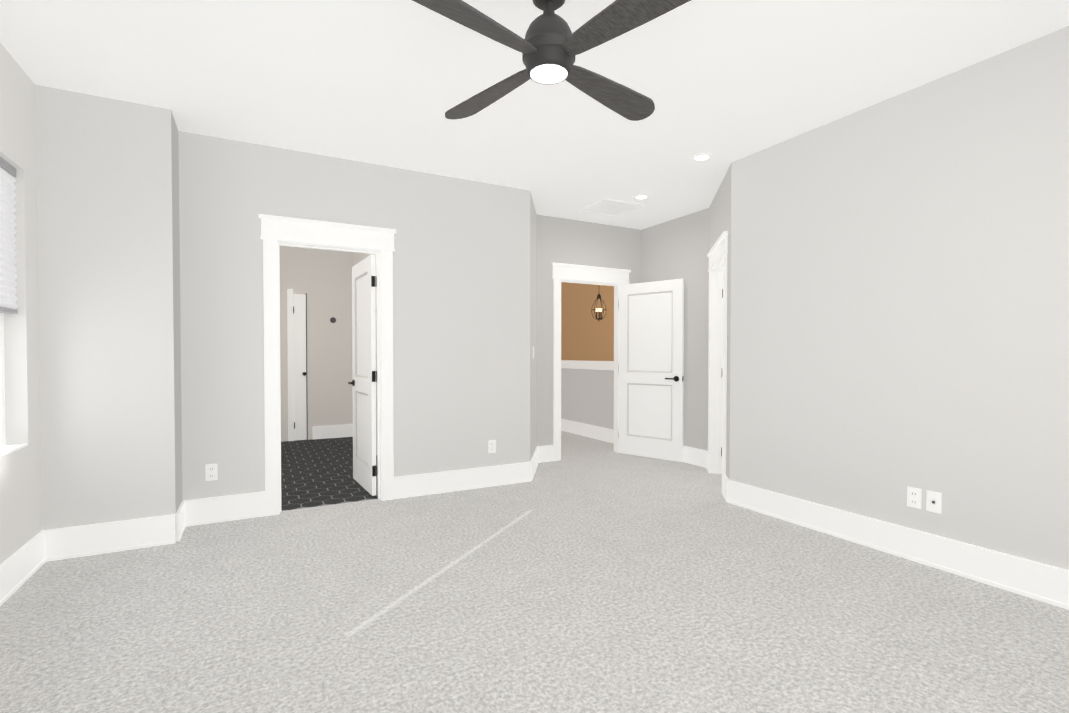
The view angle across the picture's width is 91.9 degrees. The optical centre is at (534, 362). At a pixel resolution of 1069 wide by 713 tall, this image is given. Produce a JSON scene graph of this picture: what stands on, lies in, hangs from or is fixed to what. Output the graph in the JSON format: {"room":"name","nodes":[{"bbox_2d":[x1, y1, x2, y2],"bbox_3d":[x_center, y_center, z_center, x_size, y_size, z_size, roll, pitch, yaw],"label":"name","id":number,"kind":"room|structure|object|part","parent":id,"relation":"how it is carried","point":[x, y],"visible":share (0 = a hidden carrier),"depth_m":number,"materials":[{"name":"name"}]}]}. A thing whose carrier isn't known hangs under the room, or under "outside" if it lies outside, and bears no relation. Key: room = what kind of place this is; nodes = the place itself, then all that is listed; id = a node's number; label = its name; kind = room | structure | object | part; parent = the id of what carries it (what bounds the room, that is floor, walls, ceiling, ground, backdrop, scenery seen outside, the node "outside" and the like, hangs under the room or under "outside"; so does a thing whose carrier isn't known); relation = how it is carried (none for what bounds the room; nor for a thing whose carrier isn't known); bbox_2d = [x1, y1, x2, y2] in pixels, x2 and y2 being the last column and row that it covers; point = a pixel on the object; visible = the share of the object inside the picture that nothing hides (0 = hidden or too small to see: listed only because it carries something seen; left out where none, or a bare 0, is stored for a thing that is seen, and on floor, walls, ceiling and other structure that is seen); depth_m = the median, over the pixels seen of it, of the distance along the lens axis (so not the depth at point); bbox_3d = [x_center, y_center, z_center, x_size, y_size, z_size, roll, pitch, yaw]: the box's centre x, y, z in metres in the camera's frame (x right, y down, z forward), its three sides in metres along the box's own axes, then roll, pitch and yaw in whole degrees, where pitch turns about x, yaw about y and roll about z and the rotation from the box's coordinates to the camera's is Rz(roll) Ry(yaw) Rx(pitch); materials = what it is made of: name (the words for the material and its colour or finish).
{"room":"empty bedroom","nodes":[
{"label":"empty bedroom","id":0,"kind":"room"},
{"bbox_2d":[0,43,41,563],"bbox_3d":[-1.801,-0.185,0.849,0.160,2.740,4.740,-1,1,-28],"label":"wall","id":1,"kind":"structure","parent":0,"point":[20,503],"depth_m":2.80,"materials":[{"name":"beige paint"}]},
{"bbox_2d":[0,157,27,456],"bbox_3d":[-2.471,-0.286,2.094,0.159,1.500,1.550,-1,1,-28],"label":"window","id":2,"kind":"structure","parent":1,"relation":"in","point":[8,275],"depth_m":2.72,"materials":[{"name":"white paint"}]},
{"bbox_2d":[0,157,17,313],"bbox_3d":[-2.453,-0.644,2.098,0.062,0.780,1.542,-1,1,-28],"label":"cellular shade","id":3,"kind":"object","parent":2,"relation":"attached to","point":[8,291],"depth_m":2.70,"materials":[{"name":"white fabric"}]},
{"bbox_2d":[0,530,45,605],"bbox_3d":[-1.760,1.093,0.983,0.020,0.180,4.580,-1,1,-28],"label":"baseboard","id":4,"kind":"structure","parent":1,"relation":"attached to","point":[21,566],"depth_m":2.69,"materials":[{"name":"white paint"}]},
{"bbox_2d":[35,85,181,529],"bbox_3d":[-2.736,-0.225,3.264,0.800,2.740,0.400,-1,1,-28],"label":"wall","id":5,"kind":"structure","parent":0,"point":[105,241],"depth_m":3.12,"materials":[{"name":"beige paint"}]},
{"bbox_2d":[45,514,175,561],"bbox_3d":[-2.566,1.058,3.138,0.640,0.180,0.020,-1,1,-28],"label":"baseboard","id":6,"kind":"structure","parent":5,"relation":"attached to","point":[83,540],"depth_m":3.13,"materials":[{"name":"white paint"}]},
{"bbox_2d":[171,111,181,511],"bbox_3d":[-2.416,-0.227,3.409,0.100,2.740,0.347,-1,1,-28],"label":"wall","id":7,"kind":"structure","parent":0,"point":[178,348],"depth_m":3.42,"materials":[{"name":"beige paint"}]},
{"bbox_2d":[176,500,185,540],"bbox_3d":[-2.367,1.052,3.465,0.020,0.180,0.331,-1,1,-28],"label":"baseboard","id":8,"kind":"structure","parent":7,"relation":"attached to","point":[180,521],"depth_m":3.39,"materials":[{"name":"white paint"}]},
{"bbox_2d":[279,246,352,441],"bbox_3d":[-3.225,-0.290,7.280,1.480,2.740,0.100,-1,1,-28],"label":"wall","id":9,"kind":"structure","parent":0,"point":[321,279],"depth_m":7.34,"materials":[{"name":"paint"}]},
{"bbox_2d":[287,289,306,440],"bbox_3d":[-3.292,0.032,7.167,0.230,2.100,0.045,-1,1,-28],"label":"door","id":10,"kind":"structure","parent":9,"relation":"attached to","point":[297,408],"depth_m":7.15,"materials":[{"name":"white paint"}]},
{"bbox_2d":[305,293,307,439],"bbox_3d":[-3.192,0.056,7.239,0.015,2.050,0.010,-1,1,-28],"label":"trim","id":11,"kind":"structure","parent":9,"relation":"attached to","point":[306,365],"depth_m":7.23,"materials":[{"name":"white wood"}]},
{"bbox_2d":[313,424,352,438],"bbox_3d":[-2.880,0.988,7.419,0.560,0.180,0.020,-1,1,-28],"label":"baseboard","id":12,"kind":"structure","parent":9,"relation":"attached to","point":[332,431],"depth_m":7.41,"materials":[{"name":"white paint"}]},
{"bbox_2d":[281,437,377,510],"bbox_3d":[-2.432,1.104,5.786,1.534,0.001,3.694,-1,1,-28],"label":"floor","id":13,"kind":"structure","parent":0,"point":[329,484],"depth_m":5.16,"materials":[{"name":"black tile"}]},
{"bbox_2d":[178,131,529,500],"bbox_3d":[-1.276,-0.241,4.287,2.740,2.740,0.120,-1,1,-28],"label":"wall","id":14,"kind":"structure","parent":0,"point":[461,325],"depth_m":4.28,"materials":[{"name":"beige paint"}]},
{"bbox_2d":[205,464,217,480],"bbox_3d":[-2.299,0.779,3.681,0.072,0.116,0.007,-1,1,-28],"label":"electrical outlet","id":15,"kind":"object","parent":14,"relation":"attached to","point":[211,472],"visible":1,"depth_m":3.68,"materials":[{"name":"white plastic"}]},
{"bbox_2d":[259,214,395,515],"bbox_3d":[-1.617,0.020,4.107,0.997,2.224,0.188,-1,1,-28],"label":"door frame","id":16,"kind":"structure","parent":14,"relation":"attached to","point":[277,232],"depth_m":3.98,"materials":[{"name":"white paint"}]},
{"bbox_2d":[185,462,530,526],"bbox_3d":[-1.236,1.040,4.250,2.724,0.180,0.020,-1,1,-28],"label":"baseboard","id":17,"kind":"structure","parent":14,"relation":"attached to","point":[201,511],"depth_m":4.35,"materials":[{"name":"white paint"}]},
{"bbox_2d":[348,255,376,495],"bbox_3d":[-1.535,0.102,4.641,0.144,2.018,0.740,-1,1,-31],"label":"bathroom door","id":18,"kind":"structure","parent":14,"relation":"in","point":[364,380],"depth_m":4.57,"materials":[{"name":"white paint"}]},
{"bbox_2d":[488,440,495,452],"bbox_3d":[-0.385,0.762,4.710,0.072,0.116,0.007,-1,1,-28],"label":"electrical outlet","id":19,"kind":"object","parent":14,"relation":"attached to","point":[491,446],"visible":1,"depth_m":4.71,"materials":[{"name":"white plastic"}]},
{"bbox_2d":[353,252,376,454],"bbox_3d":[-1.777,-0.270,6.043,0.100,2.740,3.450,-1,1,-28],"label":"wall","id":20,"kind":"structure","parent":0,"point":[358,258],"depth_m":6.14,"materials":[{"name":"paint"}]},
{"bbox_2d":[530,192,536,460],"bbox_3d":[-0.068,-0.258,5.302,0.120,2.740,0.832,0,1,4],"label":"wall","id":21,"kind":"structure","parent":0,"point":[533,328],"depth_m":5.26,"materials":[{"name":"beige paint"}]},
{"bbox_2d":[530,446,537,480],"bbox_3d":[0.002,1.022,5.317,0.020,0.180,0.832,0,1,4],"label":"baseboard","id":22,"kind":"structure","parent":21,"relation":"attached to","point":[534,462],"depth_m":5.22,"materials":[{"name":"white paint"}]},
{"bbox_2d":[0,430,1068,712],"bbox_3d":[-0.011,1.168,4.944,7.450,0.100,10.500,-1,1,-28],"label":"floor carpet","id":23,"kind":"object","parent":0,"point":[584,574],"visible":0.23,"depth_m":2.36,"materials":[{"name":"grey carpet"}]},
{"bbox_2d":[0,0,1068,229],"bbox_3d":[-0.011,-1.681,4.898,7.450,0.120,10.500,-1,1,-28],"label":"ceiling","id":24,"kind":"structure","parent":0,"point":[390,83],"depth_m":2.84,"materials":[{"name":"white paint"}]},
{"bbox_2d":[412,0,690,120],"bbox_3d":[0.054,-1.330,1.945,0.959,0.487,0.959,0,1,2],"label":"ceiling fan","id":25,"kind":"object","parent":24,"relation":"hanging from","point":[551,45],"visible":1,"depth_m":1.87,"materials":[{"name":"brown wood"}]},
{"bbox_2d":[591,294,606,321],"bbox_3d":[1.013,-1.161,8.125,0.238,1.025,0.238,-1,1,-28],"label":"pendant lantern","id":26,"kind":"object","parent":24,"relation":"hanging from","point":[601,317],"visible":0.96,"depth_m":8.11,"materials":[{"name":"black metal"}]},
{"bbox_2d":[578,198,643,216],"bbox_3d":[0.797,-1.624,5.435,0.490,0.012,0.490,-1,1,-28],"label":"ceiling access panel","id":27,"kind":"object","parent":24,"relation":"attached to","point":[609,207],"visible":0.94,"depth_m":5.42,"materials":[{"name":"white paint"}]},
{"bbox_2d":[632,194,650,199],"bbox_3d":[1.045,-1.621,5.057,0.180,0.007,0.180,-1,1,-28],"label":"recessed light","id":28,"kind":"object","parent":24,"relation":"in","point":[641,197],"visible":1,"depth_m":5.06,"materials":[{"name":"white paint"}]},
{"bbox_2d":[690,153,713,161],"bbox_3d":[1.308,-1.604,4.041,0.180,0.007,0.180,-1,1,-28],"label":"recessed light","id":29,"kind":"object","parent":24,"relation":"in","point":[701,157],"visible":1,"depth_m":4.04,"materials":[{"name":"white paint"}]},
{"bbox_2d":[561,368,613,429],"bbox_3d":[0.377,0.527,8.406,0.120,1.070,4.150,-1,1,-28],"label":"wall","id":30,"kind":"structure","parent":0,"point":[587,396],"depth_m":7.52,"materials":[{"name":"grey paint"}]},
{"bbox_2d":[561,419,613,442],"bbox_3d":[0.316,0.972,8.380,0.020,0.180,4.150,-1,1,-28],"label":"baseboard","id":31,"kind":"structure","parent":30,"relation":"attached to","point":[596,432],"depth_m":7.50,"materials":[{"name":"white paint"}]},
{"bbox_2d":[561,360,613,369],"bbox_3d":[0.377,0.017,8.398,0.190,0.120,4.150,-1,1,-28],"label":"trim","id":32,"kind":"structure","parent":30,"relation":"on","point":[594,365],"depth_m":7.48,"materials":[{"name":"white paint"}]},
{"bbox_2d":[561,282,613,360],"bbox_3d":[1.381,-0.317,8.932,0.100,2.740,4.150,-1,1,-28],"label":"wall","id":33,"kind":"structure","parent":0,"point":[586,335],"depth_m":9.60,"materials":[{"name":"paint"}]},
{"bbox_2d":[537,215,640,445],"bbox_3d":[0.696,-0.272,6.141,1.590,2.740,0.120,-1,1,-28],"label":"wall","id":34,"kind":"structure","parent":0,"point":[567,241],"depth_m":5.82,"materials":[{"name":"beige paint"}]},
{"bbox_2d":[538,445,553,462],"bbox_3d":[0.677,1.010,6.072,1.438,0.180,0.020,-1,1,-28],"label":"baseboard","id":35,"kind":"structure","parent":34,"relation":"attached to","point":[546,453],"depth_m":5.77,"materials":[{"name":"white paint"}]},
{"bbox_2d":[551,262,630,460],"bbox_3d":[0.641,-0.013,6.115,1.097,2.224,0.188,-1,1,-28],"label":"door frame","id":36,"kind":"structure","parent":34,"relation":"attached to","point":[582,274],"depth_m":5.90,"materials":[{"name":"white paint"}]},
{"bbox_2d":[618,279,683,461],"bbox_3d":[1.327,0.080,5.966,0.825,2.018,0.144,1,1,42],"label":"hall door","id":37,"kind":"structure","parent":34,"relation":"in","point":[651,349],"depth_m":5.93,"materials":[{"name":"white paint"}]},
{"bbox_3d":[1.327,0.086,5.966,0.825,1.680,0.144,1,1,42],"label":"handle","id":38,"kind":"part","parent":37,"relation":"part of","materials":[{"name":"white wood"}]},
{"bbox_2d":[641,208,708,450],"bbox_3d":[1.629,-0.269,5.958,0.120,2.740,1.085,-1,1,-28],"label":"wall","id":39,"kind":"structure","parent":0,"point":[676,248],"depth_m":5.67,"materials":[{"name":"beige paint"}]},
{"bbox_2d":[683,446,706,467],"bbox_3d":[1.571,1.012,5.939,0.020,0.180,1.069,-1,1,-28],"label":"baseboard","id":40,"kind":"structure","parent":39,"relation":"attached to","point":[694,456],"depth_m":5.62,"materials":[{"name":"white paint"}]},
{"bbox_2d":[708,164,730,478],"bbox_3d":[1.765,-0.250,4.799,0.120,2.740,1.307,0,1,11],"label":"wall","id":41,"kind":"structure","parent":0,"point":[720,215],"depth_m":4.32,"materials":[{"name":"beige paint"}]},
{"bbox_2d":[706,451,728,501],"bbox_3d":[1.696,1.030,4.833,0.020,0.180,1.307,0,1,11],"label":"baseboard","id":42,"kind":"structure","parent":41,"relation":"attached to","point":[725,494],"depth_m":4.28,"materials":[{"name":"white paint"}]},
{"bbox_2d":[707,231,727,494],"bbox_3d":[1.749,0.008,4.806,0.154,2.224,1.032,0,1,11],"label":"trim","id":43,"kind":"structure","parent":41,"relation":"attached to","point":[717,348],"depth_m":5.18,"materials":[{"name":"white paint"}]},
{"bbox_2d":[729,26,1068,569],"bbox_3d":[2.498,-0.214,2.588,0.120,2.740,3.655,-1,1,-28],"label":"wall","id":44,"kind":"structure","parent":0,"point":[899,320],"depth_m":2.97,"materials":[{"name":"beige paint"}]},
{"bbox_2d":[728,480,1068,609],"bbox_3d":[2.408,1.066,2.629,0.020,0.180,3.535,-1,1,-28],"label":"baseboard","id":45,"kind":"structure","parent":44,"relation":"attached to","point":[1045,583],"depth_m":2.97,"materials":[{"name":"white paint"}]},
{"bbox_2d":[907,486,921,508],"bbox_3d":[2.209,0.785,3.008,0.007,0.116,0.072,-1,1,-28],"label":"electrical outlet","id":46,"kind":"object","parent":44,"relation":"attached to","point":[913,497],"visible":1,"depth_m":3.00,"materials":[{"name":"white plastic"}]},
{"bbox_2d":[926,490,941,513],"bbox_3d":[2.254,0.786,2.919,0.012,0.116,0.072,-1,1,-28],"label":"cable wall plate","id":47,"kind":"object","parent":44,"relation":"attached to","point":[934,502],"visible":1,"depth_m":2.92,"materials":[{"name":"white plastic"}]}
]}

